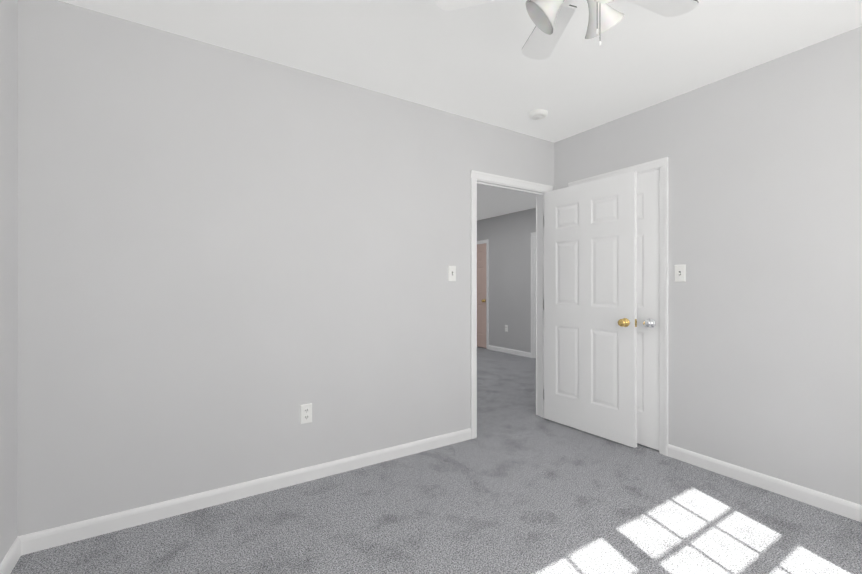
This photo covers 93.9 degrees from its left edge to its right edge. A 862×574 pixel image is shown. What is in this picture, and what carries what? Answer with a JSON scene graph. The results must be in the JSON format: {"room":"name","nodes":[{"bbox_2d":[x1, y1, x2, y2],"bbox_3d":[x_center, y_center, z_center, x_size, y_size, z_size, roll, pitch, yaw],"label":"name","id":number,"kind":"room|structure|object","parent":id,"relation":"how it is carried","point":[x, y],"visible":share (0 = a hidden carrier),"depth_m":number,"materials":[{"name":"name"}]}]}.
{"room":"empty bedroom","nodes":[
{"label":"empty bedroom","id":0,"kind":"room"},
{"bbox_2d":[0,0,17,562],"bbox_3d":[-0.993,-0.067,0.392,0.120,2.440,3.110,0,0,-33],"label":"wall","id":1,"kind":"structure","parent":0,"point":[8,238],"depth_m":1.64,"materials":[{"name":"paint"}]},
{"bbox_2d":[0,536,23,573],"bbox_3d":[-0.977,1.113,0.490,0.014,0.080,2.960,0,0,-33],"label":"baseboard","id":2,"kind":"structure","parent":1,"relation":"attached to","point":[16,550],"depth_m":1.65,"materials":[{"name":"white wood"}]},
{"bbox_2d":[17,0,553,535],"bbox_3d":[0.501,-0.065,3.268,5.740,2.440,0.120,0,0,-33],"label":"wall","id":3,"kind":"structure","parent":0,"point":[231,262],"depth_m":2.15,"materials":[{"name":"paint"}]},
{"bbox_2d":[21,428,470,554],"bbox_3d":[-0.724,1.115,2.402,2.441,0.080,0.014,0,0,-33],"label":"baseboard","id":4,"kind":"structure","parent":3,"relation":"attached to","point":[55,537],"depth_m":2.13,"materials":[{"name":"white wood"}]},
{"bbox_2d":[300,403,311,423],"bbox_3d":[-0.742,0.755,2.394,0.070,0.114,0.009,0,0,-33],"label":"outlet","id":5,"kind":"object","parent":3,"relation":"attached to","point":[305,413],"visible":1,"depth_m":2.39,"materials":[{"name":"white plastic"}]},
{"bbox_2d":[448,266,455,280],"bbox_3d":[0.161,-0.100,2.967,0.070,0.114,0.020,0,0,-33],"label":"light switch","id":6,"kind":"object","parent":3,"relation":"attached to","point":[451,273],"visible":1,"depth_m":2.96,"materials":[{"name":"white plastic"}]},
{"bbox_2d":[470,170,552,438],"bbox_3d":[0.649,0.134,3.362,0.906,2.043,0.156,0,0,-33],"label":"door frame","id":7,"kind":"structure","parent":3,"relation":"attached to","point":[538,190],"depth_m":3.29,"materials":[{"name":"white wood"}]},
{"bbox_2d":[544,171,636,447],"bbox_3d":[1.220,0.160,3.189,0.145,1.966,0.806,0,0,-35],"label":"room door","id":8,"kind":"structure","parent":7,"relation":"attached to","point":[590,307],"depth_m":3.12,"materials":[{"name":"white wood"}]},
{"bbox_2d":[11,346,861,573],"bbox_3d":[-0.011,1.206,4.067,5.740,0.100,8.240,0,0,-33],"label":"floor","id":9,"kind":"structure","parent":0,"point":[517,485],"depth_m":1.97,"materials":[{"name":"carpet"}]},
{"bbox_2d":[59,0,861,219],"bbox_3d":[-0.011,-1.334,4.068,5.740,0.100,8.240,0,0,-33],"label":"ceiling","id":10,"kind":"structure","parent":0,"point":[473,62],"depth_m":2.15,"materials":[{"name":"paint"}]},
{"bbox_2d":[529,109,547,119],"bbox_3d":[0.792,-1.266,2.974,0.136,0.037,0.136,0,0,-33],"label":"smoke detector","id":11,"kind":"object","parent":10,"relation":"attached to","point":[538,114],"visible":1,"depth_m":2.94,"materials":[{"name":"white plastic"}]},
{"bbox_2d":[435,0,698,59],"bbox_3d":[0.569,-1.060,1.412,1.036,0.453,1.031,0,0,-33],"label":"ceiling fan","id":12,"kind":"object","parent":10,"relation":"hanging from","point":[550,19],"visible":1,"depth_m":1.57,"materials":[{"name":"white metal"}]},
{"bbox_2d":[477,208,535,352],"bbox_3d":[1.483,-0.062,6.944,0.120,2.440,5.010,0,0,-33],"label":"wall","id":13,"kind":"structure","parent":0,"point":[508,236],"depth_m":6.99,"materials":[{"name":"paint"}]},
{"bbox_2d":[477,243,485,347],"bbox_3d":[0.830,0.163,7.861,0.131,1.966,0.806,0,0,-33],"label":"hall door","id":14,"kind":"structure","parent":13,"relation":"in","point":[481,295],"depth_m":7.66,"materials":[{"name":"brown wood"}]},
{"bbox_2d":[477,232,535,357],"bbox_3d":[1.401,0.136,7.054,0.138,2.043,2.871,0,0,-33],"label":"door frame","id":15,"kind":"structure","parent":13,"relation":"attached to","point":[533,234],"depth_m":6.56,"materials":[{"name":"white wood"}]},
{"bbox_2d":[488,345,530,357],"bbox_3d":[1.352,1.118,7.023,0.014,0.080,1.049,0,0,-33],"label":"baseboard","id":16,"kind":"structure","parent":13,"relation":"attached to","point":[512,351],"depth_m":6.96,"materials":[{"name":"white wood"}]},
{"bbox_2d":[534,236,535,357],"bbox_3d":[1.890,0.162,6.207,0.131,1.966,0.806,0,0,-33],"label":"hall door","id":17,"kind":"structure","parent":13,"relation":"in","point":[534,296],"depth_m":6.52,"materials":[{"name":"white wood"}]},
{"bbox_2d":[554,26,861,504],"bbox_3d":[1.988,-0.065,2.302,0.120,2.440,3.110,0,0,-33],"label":"wall","id":18,"kind":"structure","parent":0,"point":[765,247],"depth_m":2.30,"materials":[{"name":"paint"}]},
{"bbox_2d":[568,157,667,455],"bbox_3d":[1.448,0.134,3.126,0.138,2.043,0.816,0,0,-33],"label":"door frame","id":19,"kind":"structure","parent":18,"relation":"attached to","point":[661,164],"depth_m":2.77,"materials":[{"name":"white wood"}]},
{"bbox_2d":[637,169,658,449],"bbox_3d":[1.408,0.160,3.106,0.131,1.966,0.716,0,0,-33],"label":"closet door","id":20,"kind":"structure","parent":18,"relation":"in","point":[647,309],"depth_m":2.88,"materials":[{"name":"white wood"}]},
{"bbox_2d":[675,264,685,281],"bbox_3d":[1.658,-0.092,2.686,0.020,0.114,0.070,0,0,-33],"label":"light switch","id":21,"kind":"object","parent":18,"relation":"attached to","point":[680,273],"visible":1,"depth_m":2.68,"materials":[{"name":"white plastic"}]},
{"bbox_2d":[667,444,861,521],"bbox_3d":[2.155,1.114,1.916,0.014,0.080,1.981,0,0,-33],"label":"baseboard","id":22,"kind":"structure","parent":18,"relation":"attached to","point":[836,505],"depth_m":2.27,"materials":[{"name":"white wood"}]}
]}

